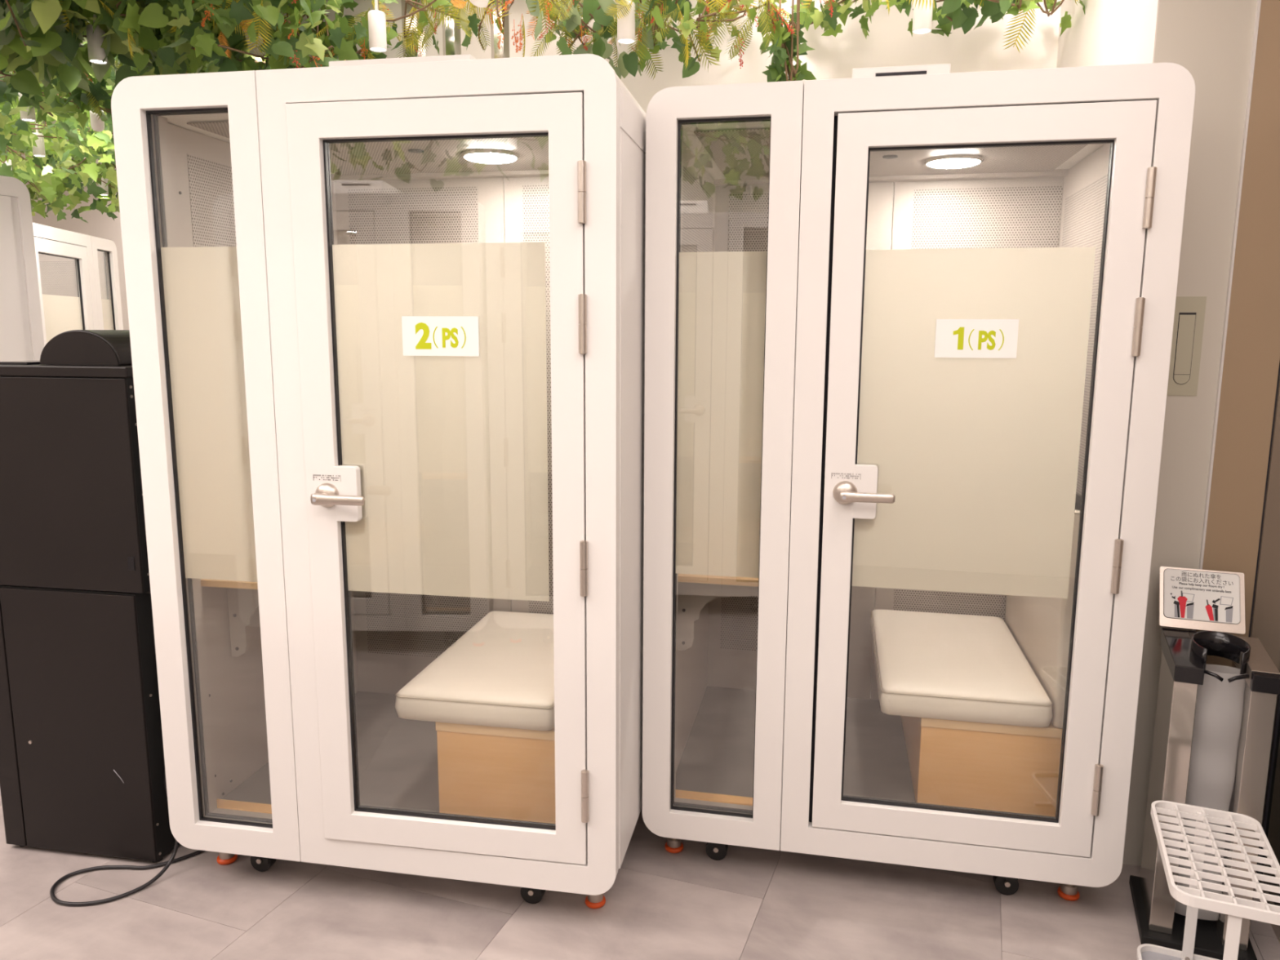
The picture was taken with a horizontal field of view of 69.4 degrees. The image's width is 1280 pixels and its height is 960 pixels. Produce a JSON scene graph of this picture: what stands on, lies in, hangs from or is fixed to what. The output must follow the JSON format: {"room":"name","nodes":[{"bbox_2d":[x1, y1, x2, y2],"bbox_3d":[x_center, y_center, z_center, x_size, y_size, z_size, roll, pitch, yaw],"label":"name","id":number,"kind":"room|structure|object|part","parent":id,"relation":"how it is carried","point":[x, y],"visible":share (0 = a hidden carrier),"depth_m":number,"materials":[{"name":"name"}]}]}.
{"room":"coworking space","nodes":[
{"label":"coworking space","id":0,"kind":"room"},
{"bbox_2d":[25,179,128,329],"bbox_3d":[-3.334,-1.268,8.362,5.750,2.850,0.100,2,9,10],"label":"wall","id":1,"kind":"structure","parent":0,"point":[99,225],"depth_m":8.46,"materials":[{"name":"beige paint"}]},
{"bbox_2d":[0,10,289,169],"bbox_3d":[-2.020,-1.894,2.975,10.200,0.100,11.500,2,9,10],"label":"ceiling","id":2,"kind":"structure","parent":0,"point":[108,81],"depth_m":5.14,"materials":[{"name":"beige paint"}]},
{"bbox_2d":[0,159,12,170],"bbox_3d":[-4.034,-2.115,5.866,0.060,0.395,0.060,2,9,10],"label":"spot lamp","id":3,"kind":"object","parent":2,"relation":"hanging from","point":[9,163],"visible":0.07,"depth_m":5.87,"materials":[{"name":"white metal"}]},
{"bbox_2d":[17,92,35,121],"bbox_3d":[-2.806,-1.845,4.210,0.060,0.395,0.060,2,9,10],"label":"spot lamp","id":4,"kind":"object","parent":2,"relation":"hanging from","point":[31,117],"visible":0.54,"depth_m":4.22,"materials":[{"name":"white metal"}]},
{"bbox_2d":[32,121,45,157],"bbox_3d":[-3.325,-1.987,5.086,0.060,0.395,0.060,2,9,10],"label":"spot lamp","id":5,"kind":"object","parent":2,"relation":"hanging from","point":[39,151],"visible":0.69,"depth_m":5.09,"materials":[{"name":"white metal"}]},
{"bbox_2d":[0,92,116,186],"bbox_3d":[-3.377,-1.906,5.027,1.139,0.538,1.122,2,9,10],"label":"plant","id":6,"kind":"object","parent":2,"relation":"hanging from","point":[22,140],"visible":0.54,"depth_m":5.14,"materials":[{"name":"green plant"}]},
{"bbox_3d":[-3.428,-1.958,5.028,0.769,0.435,1.007,2,9,10],"label":"vine stem","id":7,"kind":"part","parent":6,"relation":"part of","materials":[{"name":"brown plant"}]},
{"bbox_2d":[0,126,119,222],"bbox_3d":[-4.216,-2.108,6.373,1.619,0.571,1.561,2,9,10],"label":"hanging plant","id":8,"kind":"object","parent":2,"relation":"hanging from","point":[71,183],"visible":0.34,"depth_m":6.37,"materials":[{"name":"green plant"}]},
{"bbox_3d":[-4.171,-2.144,6.403,1.363,0.510,1.408,2,9,10],"label":"vine stem","id":9,"kind":"part","parent":8,"relation":"part of","materials":[{"name":"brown plant"}]},
{"bbox_2d":[0,41,133,153],"bbox_3d":[-2.768,-1.749,3.986,1.116,0.512,0.997,2,9,10],"label":"plant","id":10,"kind":"object","parent":2,"relation":"hanging from","point":[50,101],"visible":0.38,"depth_m":4.08,"materials":[{"name":"green plant"}]},
{"bbox_3d":[-2.798,-1.790,3.921,0.734,0.413,0.689,2,9,10],"label":"vine stem","id":11,"kind":"part","parent":10,"relation":"part of","materials":[{"name":"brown plant"}]},
{"bbox_2d":[0,0,163,98],"bbox_3d":[-2.176,-1.615,3.208,0.910,0.528,0.730,2,9,10],"label":"plant","id":12,"kind":"object","parent":2,"relation":"hanging from","point":[37,40],"visible":0.8,"depth_m":3.15,"materials":[{"name":"green plant"}]},
{"bbox_3d":[-2.209,-1.667,3.188,0.540,0.418,0.756,-1,9,-6],"label":"vine stem","id":13,"kind":"part","parent":12,"relation":"part of","materials":[{"name":"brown plant"}]},
{"bbox_2d":[85,13,107,64],"bbox_3d":[-1.941,-1.692,3.281,0.060,0.395,0.060,2,9,10],"label":"spot lamp","id":14,"kind":"object","parent":2,"relation":"hanging from","point":[96,54],"visible":0.8,"depth_m":3.28,"materials":[{"name":"white metal"}]},
{"bbox_2d":[89,110,104,131],"bbox_3d":[-2.666,-1.905,4.518,0.060,0.371,0.148,-5,10,-29],"label":"spot lamp","id":15,"kind":"object","parent":2,"relation":"hanging from","point":[96,125],"visible":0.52,"depth_m":4.54,"materials":[{"name":"white metal"}]},
{"bbox_2d":[100,162,106,175],"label":"hanging plant","id":16,"kind":"object","parent":2,"relation":"hanging from","point":[103,165],"depth_m":6.02,"materials":[{"name":"green plant"}]},
{"bbox_2d":[97,162,108,195],"bbox_3d":[-3.816,-2.224,6.549,0.060,0.395,0.060,2,9,10],"label":"spot lamp","id":17,"kind":"object","parent":2,"relation":"hanging from","point":[103,184],"visible":0.47,"depth_m":6.55,"materials":[{"name":"white metal"}]},
{"bbox_2d":[93,85,114,152],"bbox_3d":[-2.265,-1.931,5.309,1.324,0.566,1.181,2,9,10],"label":"plant","id":18,"kind":"object","parent":2,"relation":"hanging from","point":[106,135],"visible":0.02,"depth_m":4.93,"materials":[{"name":"green plant"}]},
{"bbox_2d":[107,195,119,212],"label":"hanging plant","id":19,"kind":"object","parent":2,"relation":"hanging from","point":[111,207],"depth_m":6.14,"materials":[{"name":"green plant"}]},
{"bbox_2d":[75,17,286,129],"bbox_3d":[-1.872,-1.793,4.281,1.226,0.512,1.122,2,9,10],"label":"plant","id":20,"kind":"object","parent":2,"relation":"hanging from","point":[95,95],"visible":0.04,"depth_m":3.97,"materials":[{"name":"green plant"}]},
{"bbox_2d":[62,0,319,75],"bbox_3d":[-1.615,-1.650,3.412,0.676,0.517,0.963,1,9,5],"label":"plant","id":21,"kind":"object","parent":2,"relation":"hanging from","point":[175,55],"visible":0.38,"depth_m":3.14,"materials":[{"name":"green plant"}]},
{"bbox_2d":[243,27,265,57],"bbox_3d":[-1.446,-1.756,3.448,0.060,0.317,0.145,-1,9,-9],"label":"spot lamp","id":22,"kind":"object","parent":2,"relation":"hanging from","point":[251,51],"visible":0.25,"depth_m":3.47,"materials":[{"name":"white"}]},
{"bbox_2d":[165,0,429,72],"bbox_3d":[-1.185,-1.604,3.282,0.671,0.563,0.887,2,9,10],"label":"plant","id":23,"kind":"object","parent":2,"relation":"hanging from","point":[286,47],"visible":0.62,"depth_m":3.08,"materials":[{"name":"green plant"}]},
{"bbox_3d":[-1.219,-1.650,3.274,0.297,0.469,0.782,1,9,3],"label":"vine stem","id":24,"kind":"part","parent":23,"relation":"part of","materials":[{"name":"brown plant"}]},
{"bbox_2d":[368,0,386,52],"bbox_3d":[-0.893,-1.662,3.123,0.060,0.395,0.060,2,9,10],"label":"spot lamp","id":25,"kind":"object","parent":2,"relation":"hanging from","point":[376,18],"visible":1,"depth_m":3.12,"materials":[{"name":"white metal"}]},
{"bbox_3d":[-0.892,-1.721,3.114,0.011,0.275,0.011,-2,9,-12],"label":"rod","id":26,"kind":"part","parent":25,"relation":"part of","materials":[{"name":"white metal"}]},
{"bbox_2d":[343,0,490,57],"bbox_3d":[-0.848,-1.711,3.291,0.563,0.351,0.616,2,9,10],"label":"plant","id":27,"kind":"object","parent":2,"relation":"hanging from","point":[423,20],"visible":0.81,"depth_m":3.31,"materials":[{"name":"green leaves"},{"name":"bark"}]},
{"bbox_3d":[-0.815,-1.738,3.279,0.370,0.293,0.497,2,9,10],"label":"vine stem","id":28,"kind":"part","parent":27,"relation":"part of","materials":[{"name":"brown plant"}]},
{"bbox_2d":[469,0,488,7],"bbox_3d":[-0.468,-1.615,2.754,0.060,0.368,0.139,-5,10,-29],"label":"spot lamp","id":29,"kind":"object","parent":2,"relation":"hanging from","point":[480,3],"visible":1,"depth_m":2.80,"materials":[{"name":"white metal"}]},
{"bbox_2d":[448,0,582,57],"bbox_3d":[-0.454,-1.683,3.243,0.518,0.386,0.556,2,9,10],"label":"plant","id":30,"kind":"object","parent":2,"relation":"hanging from","point":[473,21],"visible":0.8,"depth_m":3.28,"materials":[{"name":"green leaves"},{"name":"bark"}]},
{"bbox_3d":[-0.467,-1.736,3.251,0.371,0.285,0.505,2,9,10],"label":"vine stem","id":31,"kind":"part","parent":30,"relation":"part of","materials":[{"name":"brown plant"}]},
{"bbox_2d":[525,0,695,79],"bbox_3d":[-0.113,-1.607,3.134,0.563,0.500,0.666,2,9,10],"label":"plant","id":32,"kind":"object","parent":2,"relation":"hanging from","point":[604,27],"visible":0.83,"depth_m":3.15,"materials":[{"name":"green plant"}]},
{"bbox_3d":[-0.174,-1.656,3.135,0.294,0.404,0.494,2,9,10],"label":"vine stem","id":33,"kind":"part","parent":32,"relation":"part of","materials":[{"name":"brown plant"}]},
{"bbox_2d":[617,0,635,44],"bbox_3d":[-0.045,-1.641,3.020,0.060,0.395,0.060,2,9,10],"label":"spot lamp","id":34,"kind":"object","parent":2,"relation":"hanging from","point":[625,25],"visible":0.87,"depth_m":3.02,"materials":[{"name":"white metal"}]},
{"bbox_2d":[604,0,719,78],"bbox_3d":[0.095,-1.613,3.100,0.375,0.476,0.606,2,9,10],"label":"plant","id":35,"kind":"object","parent":2,"relation":"hanging from","point":[674,9],"visible":0.94,"depth_m":3.13,"materials":[{"name":"green plant"}]},
{"bbox_3d":[0.107,-1.658,3.105,0.226,0.388,0.431,2,9,10],"label":"vine stem","id":36,"kind":"part","parent":35,"relation":"part of","materials":[{"name":"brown plant"}]},
{"bbox_2d":[676,0,801,68],"bbox_3d":[0.350,-1.642,3.154,0.409,0.432,0.562,2,9,10],"label":"plant","id":37,"kind":"object","parent":2,"relation":"hanging from","point":[724,7],"visible":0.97,"depth_m":3.12,"materials":[{"name":"green plant"}]},
{"bbox_3d":[0.322,-1.694,3.152,0.259,0.330,0.397,2,9,10],"label":"vine stem","id":38,"kind":"part","parent":37,"relation":"part of","materials":[{"name":"brown plant"}]},
{"bbox_2d":[756,0,816,82],"bbox_3d":[0.501,-1.544,3.126,0.233,0.615,0.218,-3,10,-20],"label":"plant","id":39,"kind":"object","parent":2,"relation":"hanging from","point":[785,47],"visible":0.85,"depth_m":3.10,"materials":[{"name":"green plant"}]},
{"bbox_3d":[0.485,-1.565,3.116,0.112,0.572,0.154,2,9,10],"label":"vine stem","id":40,"kind":"part","parent":39,"relation":"part of","materials":[{"name":"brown plant"}]},
{"bbox_2d":[800,0,934,39],"bbox_3d":[0.739,-1.654,3.044,0.485,0.370,0.516,2,9,10],"label":"plant","id":41,"kind":"object","parent":2,"relation":"hanging from","point":[826,19],"visible":0.95,"depth_m":3.15,"materials":[{"name":"green plant"}]},
{"bbox_3d":[0.701,-1.721,3.123,0.309,0.263,0.295,2,9,10],"label":"vine stem","id":42,"kind":"part","parent":41,"relation":"part of","materials":[{"name":"brown plant"}]},
{"bbox_2d":[912,0,933,34],"bbox_3d":[0.896,-1.619,2.905,0.060,0.395,0.060,2,9,10],"label":"spot lamp","id":43,"kind":"object","parent":2,"relation":"hanging from","point":[922,19],"visible":1,"depth_m":2.91,"materials":[{"name":"white metal"}]},
{"bbox_2d":[912,0,1015,36],"bbox_3d":[1.082,-1.648,3.003,0.387,0.366,0.457,2,9,10],"label":"plant","id":44,"kind":"object","parent":2,"relation":"hanging from","point":[950,13],"visible":0.79,"depth_m":3.06,"materials":[{"name":"green plant"}]},
{"bbox_3d":[1.092,-1.682,3.015,0.253,0.303,0.370,0,9,0],"label":"vine stem","id":45,"kind":"part","parent":44,"relation":"part of","materials":[{"name":"brown plant"}]},
{"bbox_2d":[978,0,1084,53],"bbox_3d":[1.328,-1.620,2.921,0.371,0.393,0.471,-2,9,-16],"label":"plant","id":46,"kind":"object","parent":2,"relation":"hanging from","point":[1024,6],"visible":0.98,"depth_m":3.08,"materials":[{"name":"green plant"}]},
{"bbox_3d":[1.330,-1.675,2.970,0.204,0.299,0.277,2,9,10],"label":"vine stem","id":47,"kind":"part","parent":46,"relation":"part of","materials":[{"name":"brown plant"}]},
{"bbox_2d":[301,10,314,62],"bbox_3d":[-1.012,-0.871,5.947,0.100,2.850,4.080,2,9,10],"label":"wall","id":48,"kind":"structure","parent":0,"point":[304,18],"depth_m":3.75,"materials":[{"name":"beige paint"}]},
{"bbox_2d":[0,789,1279,959],"bbox_3d":[-2.033,0.999,3.438,10.200,0.060,11.500,2,9,10],"label":"floor","id":49,"kind":"structure","parent":0,"point":[750,903],"depth_m":2.43,"materials":[{"name":"grey tile"}]},
{"bbox_2d":[0,175,44,361],"bbox_3d":[-3.233,-0.178,3.587,1.083,2.204,1.245,5,10,28],"label":"pod","id":50,"kind":"object","parent":49,"relation":"on","point":[21,331],"visible":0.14,"depth_m":3.71,"materials":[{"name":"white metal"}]},
{"bbox_3d":[-2.762,-0.142,3.336,0.014,1.838,1.088,5,10,28],"label":"panel","id":51,"kind":"part","parent":50,"relation":"part of","materials":[{"name":"white"}]},
{"bbox_2d":[32,222,123,346],"bbox_3d":[-3.981,-0.536,5.807,1.083,2.204,1.245,-1,9,-8],"label":"pod","id":52,"kind":"object","parent":49,"relation":"on","point":[78,275],"visible":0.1,"depth_m":5.92,"materials":[{"name":"white plastic"}]},
{"bbox_3d":[-3.499,-0.521,5.678,0.040,1.833,0.703,-1,9,-8],"label":"door frame","id":53,"kind":"part","parent":52,"relation":"part of","materials":[{"name":"white metal"}]},
{"bbox_3d":[-3.639,-0.617,6.278,0.033,1.903,0.292,-1,9,-8],"label":"frame","id":54,"kind":"part","parent":52,"relation":"part of","materials":[{"name":"white metal"}]},
{"bbox_3d":[-3.577,-0.617,6.288,0.032,1.993,0.384,-1,9,-8],"label":"window panel","id":55,"kind":"part","parent":52,"relation":"part of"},
{"bbox_3d":[-3.609,-0.617,6.282,0.028,1.883,0.272,-1,9,-8],"label":"frame","id":56,"kind":"part","parent":52,"relation":"part of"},
{"bbox_2d":[0,329,179,862],"bbox_3d":[-1.543,0.303,2.838,0.536,1.508,0.605,2,9,10],"label":"machine","id":57,"kind":"object","parent":49,"relation":"on","point":[82,763],"visible":0.72,"depth_m":2.55,"materials":[{"name":"black metal"}]},
{"bbox_3d":[-1.826,0.684,2.651,0.066,0.780,0.010,2,9,10],"label":"panel","id":58,"kind":"part","parent":57,"relation":"part of","materials":[{"name":"black metal"}]},
{"bbox_3d":[-1.652,-0.356,2.761,0.100,0.008,0.540,2,9,10],"label":"lid rail","id":59,"kind":"part","parent":57,"relation":"part of","materials":[{"name":"black plastic"}]},
{"bbox_3d":[-1.540,-0.335,2.736,0.536,0.028,0.605,2,9,10],"label":"lid","id":60,"kind":"part","parent":57,"relation":"part of","materials":[{"name":"black plastic"}]},
{"bbox_3d":[-1.599,0.012,2.502,0.521,0.578,0.010,2,9,10],"label":"panel","id":61,"kind":"part","parent":57,"relation":"part of","materials":[{"name":"black laminate"}]},
{"bbox_3d":[-1.581,0.692,2.607,0.423,0.780,0.010,2,9,10],"label":"panel","id":62,"kind":"part","parent":57,"relation":"part of","materials":[{"name":"black metal"}]},
{"bbox_2d":[49,771,205,906],"bbox_3d":[-1.354,0.797,2.565,0.530,0.620,0.201,-5,11,-31],"label":"power cable","id":63,"kind":"object","parent":49,"relation":"on","point":[166,864],"visible":0.65,"depth_m":2.58,"materials":[{"name":"black plastic"}]},
{"bbox_2d":[111,53,645,908],"bbox_3d":[-0.581,-0.027,2.725,1.245,2.204,1.091,2,9,10],"label":"pod","id":64,"kind":"object","parent":49,"relation":"on","point":[386,317],"visible":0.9,"depth_m":2.28,"materials":[{"name":"white metal"}]},
{"bbox_3d":[-1.086,0.024,2.352,0.384,1.993,0.032,2,9,10],"label":"window panel","id":65,"kind":"part","parent":64,"relation":"part of","materials":[{"name":"white"}]},
{"bbox_3d":[-1.079,0.018,2.383,0.272,1.883,0.028,2,9,10],"label":"frame","id":66,"kind":"part","parent":64,"relation":"part of","materials":[{"name":"white metal"}]},
{"bbox_3d":[-1.073,0.013,2.412,0.292,1.903,0.033,2,9,10],"label":"frame","id":67,"kind":"part","parent":64,"relation":"part of","materials":[{"name":"white metal"}]},
{"bbox_3d":[-0.722,0.045,2.231,0.134,0.029,0.056,2,9,9],"label":"handle lever","id":68,"kind":"part","parent":64,"relation":"part of","materials":[{"name":"silver metal"}]},
{"bbox_3d":[-0.718,0.034,2.273,0.059,0.136,0.023,2,9,9],"label":"lock plate","id":69,"kind":"part","parent":64,"relation":"part of","materials":[{"name":"white plastic"}]},
{"bbox_3d":[-0.755,-0.114,3.262,0.607,1.850,0.008,2,9,10],"label":"panel","id":70,"kind":"part","parent":64,"relation":"part of","materials":[{"name":"clear glass"}]},
{"bbox_3d":[-0.474,0.043,2.242,0.703,1.833,0.040,2,9,9],"label":"door frame","id":71,"kind":"part","parent":64,"relation":"part of","materials":[{"name":"white metal"}]},
{"bbox_3d":[-0.471,-0.340,2.182,0.189,0.092,0.004,2,9,9],"label":"sign plate","id":72,"kind":"part","parent":64,"relation":"part of","materials":[{"name":"white plastic"}]},
{"bbox_2d":[395,611,555,823],"bbox_3d":[-0.337,0.449,2.846,0.546,0.872,0.791,2,9,10],"label":"bench","id":73,"kind":"object","parent":64,"relation":"on","point":[489,697],"visible":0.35,"depth_m":2.54,"materials":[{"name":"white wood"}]},
{"bbox_2d":[395,611,554,730],"bbox_3d":[-0.383,0.563,2.871,0.455,0.090,0.789,2,9,10],"label":"seat cushion","id":74,"kind":"object","parent":73,"relation":"on","point":[499,675],"depth_m":2.58,"materials":[{"name":"beige leather"}]},
{"bbox_3d":[-0.288,0.623,2.874,0.415,0.026,0.772,2,9,10],"label":"rail","id":75,"kind":"part","parent":73,"relation":"part of","materials":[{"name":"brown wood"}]},
{"bbox_2d":[461,149,519,163],"bbox_3d":[-0.442,-0.956,2.735,0.170,0.014,0.170,2,9,10],"label":"lamp","id":76,"kind":"object","parent":64,"relation":"on","point":[482,156],"depth_m":2.69,"materials":[{"name":"white plastic"}]},
{"bbox_3d":[-0.190,-0.096,3.161,0.536,1.850,0.008,2,9,10],"label":"panel","id":77,"kind":"part","parent":64,"relation":"part of","materials":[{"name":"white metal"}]},
{"bbox_3d":[0.036,0.030,2.656,0.004,1.790,0.935,2,9,10],"label":"panel","id":78,"kind":"part","parent":64,"relation":"part of","materials":[{"name":"white metal"}]},
{"bbox_3d":[0.041,-0.900,2.508,0.004,0.081,0.935,2,9,10],"label":"panel","id":79,"kind":"part","parent":64,"relation":"part of","materials":[{"name":"white"}]},
{"bbox_2d":[642,62,1195,901],"bbox_3d":[0.716,-0.031,2.783,1.245,2.204,1.083,2,9,12],"label":"pod","id":80,"kind":"object","parent":49,"relation":"on","point":[898,319],"visible":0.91,"depth_m":2.33,"materials":[{"name":"white metal"}]},
{"bbox_3d":[0.215,0.009,2.480,0.292,1.903,0.033,2,9,12],"label":"frame","id":81,"kind":"part","parent":80,"relation":"part of","materials":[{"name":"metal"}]},
{"bbox_3d":[0.209,0.014,2.450,0.272,1.883,0.028,2,9,12],"label":"frame","id":82,"kind":"part","parent":80,"relation":"part of","materials":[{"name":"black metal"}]},
{"bbox_3d":[0.201,0.019,2.420,0.384,1.993,0.032,2,9,12],"label":"window panel","id":83,"kind":"part","parent":80,"relation":"part of","materials":[{"name":"white"}]},
{"bbox_3d":[0.555,-0.118,3.321,0.607,1.850,0.008,2,9,12],"label":"panel","id":84,"kind":"part","parent":80,"relation":"part of","materials":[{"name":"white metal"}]},
{"bbox_3d":[0.569,0.029,2.338,0.059,0.136,0.023,2,9,12],"label":"lock plate","id":85,"kind":"part","parent":80,"relation":"part of","materials":[{"name":"white plastic"}]},
{"bbox_3d":[0.563,0.041,2.297,0.134,0.029,0.056,2,9,12],"label":"handle lever","id":86,"kind":"part","parent":80,"relation":"part of","materials":[{"name":"silver metal"}]},
{"bbox_2d":[924,155,983,168],"bbox_3d":[0.944,-0.958,2.784,0.170,0.014,0.170,2,9,10],"label":"lamp","id":87,"kind":"object","parent":80,"relation":"on","point":[944,162],"depth_m":2.74,"materials":[{"name":"white plastic"}]},
{"bbox_3d":[1.117,-0.097,3.206,0.536,1.850,0.008,2,9,12],"label":"panel","id":88,"kind":"part","parent":80,"relation":"part of","materials":[{"name":"clear glass"}]},
{"bbox_2d":[870,493,1081,817],"bbox_3d":[1.017,0.450,2.883,0.546,0.872,0.791,2,9,12],"label":"bench","id":89,"kind":"object","parent":80,"relation":"on","point":[979,700],"visible":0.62,"depth_m":2.58,"materials":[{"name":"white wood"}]},
{"bbox_2d":[870,609,1053,727],"bbox_3d":[0.972,0.563,2.909,0.455,0.090,0.789,2,9,12],"label":"seat cushion","id":90,"kind":"object","parent":89,"relation":"on","point":[940,668],"depth_m":2.68,"materials":[{"name":"beige leather"}]},
{"bbox_3d":[1.066,0.623,2.910,0.415,0.026,0.772,2,9,12],"label":"rail","id":91,"kind":"part","parent":89,"relation":"part of","materials":[{"name":"brown wood"}]},
{"bbox_2d":[1004,493,1081,728],"bbox_3d":[1.231,0.322,2.820,0.111,0.597,0.781,2,9,12],"label":"cushion","id":92,"kind":"object","parent":89,"relation":"on","point":[1037,628],"depth_m":2.57,"materials":[{"name":"beige fabric"}]},
{"bbox_3d":[0.814,-0.343,2.238,0.189,0.092,0.004,2,9,12],"label":"sign plate","id":93,"kind":"part","parent":80,"relation":"part of","materials":[{"name":"white plastic"}]},
{"bbox_3d":[0.814,0.040,2.298,0.698,1.833,0.040,2,9,12],"label":"door frame","id":94,"kind":"part","parent":80,"relation":"part of","materials":[{"name":"white metal"}]},
{"bbox_2d":[1128,566,1279,959],"bbox_3d":[1.436,0.704,2.354,0.248,0.897,0.348,4,10,22],"label":"dispenser","id":95,"kind":"object","parent":49,"relation":"on","point":[1215,723],"visible":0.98,"depth_m":2.26,"materials":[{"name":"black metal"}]},
{"bbox_3d":[1.349,0.793,2.366,0.052,0.664,0.215,4,10,22],"label":"post","id":96,"kind":"part","parent":95,"relation":"part of","materials":[{"name":"silver metal"}]},
{"bbox_3d":[1.410,0.341,2.426,0.011,0.039,0.001,4,-18,20],"label":"pictogram post","id":97,"kind":"part","parent":95,"relation":"part of","materials":[{"name":"black paper"}]},
{"bbox_3d":[1.352,0.437,2.309,0.061,0.058,0.255,4,10,22],"label":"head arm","id":98,"kind":"part","parent":95,"relation":"part of","materials":[{"name":"black plastic"}]},
{"bbox_3d":[1.439,0.343,2.416,0.017,0.039,0.001,3,-18,21],"label":"pictogram post","id":99,"kind":"part","parent":95,"relation":"part of","materials":[{"name":"grey paper"}]},
{"bbox_3d":[1.493,0.346,2.397,0.011,0.039,0.001,4,-18,20],"label":"pictogram post","id":100,"kind":"part","parent":95,"relation":"part of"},
{"bbox_3d":[1.522,0.348,2.386,0.017,0.039,0.001,3,-18,21],"label":"pictogram post","id":101,"kind":"part","parent":95,"relation":"part of","materials":[{"name":"grey paper"}]},
{"bbox_3d":[1.496,0.804,2.306,0.053,0.664,0.215,4,10,22],"label":"post","id":102,"kind":"part","parent":95,"relation":"part of","materials":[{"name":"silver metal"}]},
{"bbox_3d":[1.501,0.446,2.259,0.058,0.058,0.235,4,10,22],"label":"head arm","id":103,"kind":"part","parent":95,"relation":"part of","materials":[{"name":"black plastic"}]},
{"bbox_2d":[1136,800,1279,959],"bbox_3d":[1.178,0.989,1.920,0.208,0.469,0.392,4,10,23],"label":"rack","id":104,"kind":"object","parent":49,"relation":"on","point":[1193,896],"visible":1,"depth_m":1.88,"materials":[{"name":"white plastic"}]},
{"bbox_2d":[1141,951,1181,959],"bbox_3d":[1.177,1.125,1.942,0.196,0.003,0.380,4,10,23],"label":"drip tray","id":105,"kind":"object","parent":104,"relation":"on","point":[1145,955],"depth_m":2.12,"materials":[{"name":"grey plastic"}]},
{"bbox_3d":[1.249,0.967,2.089,0.022,0.459,0.006,4,10,22],"label":"leg","id":106,"kind":"part","parent":104,"relation":"part of","materials":[{"name":"white plastic"}]},
{"bbox_3d":[1.105,1.021,1.751,0.022,0.459,0.006,4,10,23],"label":"leg","id":107,"kind":"part","parent":104,"relation":"part of","materials":[{"name":"white plastic"}]},
{"bbox_2d":[314,0,1061,113],"bbox_3d":[0.328,-0.507,3.709,3.350,2.850,0.100,2,9,10],"label":"wall","id":108,"kind":"structure","parent":0,"point":[889,42],"depth_m":3.42,"materials":[{"name":"beige paint"}]},
{"bbox_2d":[400,0,425,57],"bbox_3d":[-0.907,-1.131,3.776,0.095,1.650,0.020,2,9,10],"label":"trim","id":109,"kind":"structure","parent":108,"relation":"attached to","point":[409,7],"depth_m":3.67,"materials":[{"name":"silver metal"}]},
{"bbox_2d":[441,3,461,55],"bbox_3d":[-0.750,-1.126,3.748,0.075,1.650,0.020,2,9,10],"label":"trim","id":110,"kind":"structure","parent":108,"relation":"attached to","point":[451,42],"depth_m":3.64,"materials":[{"name":"silver metal"}]},
{"bbox_2d":[490,0,509,58],"bbox_3d":[-0.553,-1.119,3.713,0.075,1.650,0.020,2,9,10],"label":"trim","id":111,"kind":"structure","parent":108,"relation":"attached to","point":[503,52],"depth_m":3.61,"materials":[{"name":"silver metal"}]},
{"bbox_2d":[1056,0,1279,866],"bbox_3d":[2.171,-0.354,2.810,1.596,2.850,1.030,2,9,10],"label":"wall","id":112,"kind":"structure","parent":0,"point":[1218,507],"depth_m":2.41,"materials":[{"name":"beige paint"}]},
{"bbox_3d":[1.388,-0.381,2.957,0.003,2.850,1.019,2,9,10],"label":"panel","id":113,"kind":"part","parent":112,"relation":"part of","materials":[{"name":"beige paint"}]},
{"bbox_3d":[1.430,-0.343,2.427,0.038,0.180,0.002,2,9,10],"label":"flush handle","id":114,"kind":"part","parent":112,"relation":"part of","materials":[{"name":"beige metal"}]},
{"bbox_3d":[1.423,-0.351,2.429,0.098,0.258,0.002,2,9,10],"label":"latch plate","id":115,"kind":"part","parent":112,"relation":"part of","materials":[{"name":"beige metal"}]},
{"bbox_3d":[1.587,-0.292,2.404,0.132,2.850,0.008,2,9,10],"label":"panel","id":116,"kind":"part","parent":112,"relation":"part of","materials":[{"name":"beige paint"}]},
{"bbox_3d":[1.770,-0.286,2.371,0.226,2.850,0.008,2,9,10],"label":"panel","id":117,"kind":"part","parent":112,"relation":"part of","materials":[{"name":"brown wood"}]},
{"bbox_2d":[1254,694,1279,943],"bbox_3d":[1.499,-0.187,1.741,0.043,2.850,1.300,4,10,21],"label":"window","id":118,"kind":"structure","parent":112,"relation":"in","point":[1271,816],"depth_m":2.47,"materials":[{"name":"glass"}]},
{"bbox_3d":[1.720,0.737,2.495,0.026,0.710,0.020,4,10,21],"label":"frame","id":119,"kind":"part","parent":118,"relation":"part of","materials":[{"name":"grey metal"}]},
{"bbox_3d":[1.491,0.830,1.904,0.012,0.710,1.300,4,10,21],"label":"pane","id":120,"kind":"part","parent":118,"relation":"part of","materials":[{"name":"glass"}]}
]}

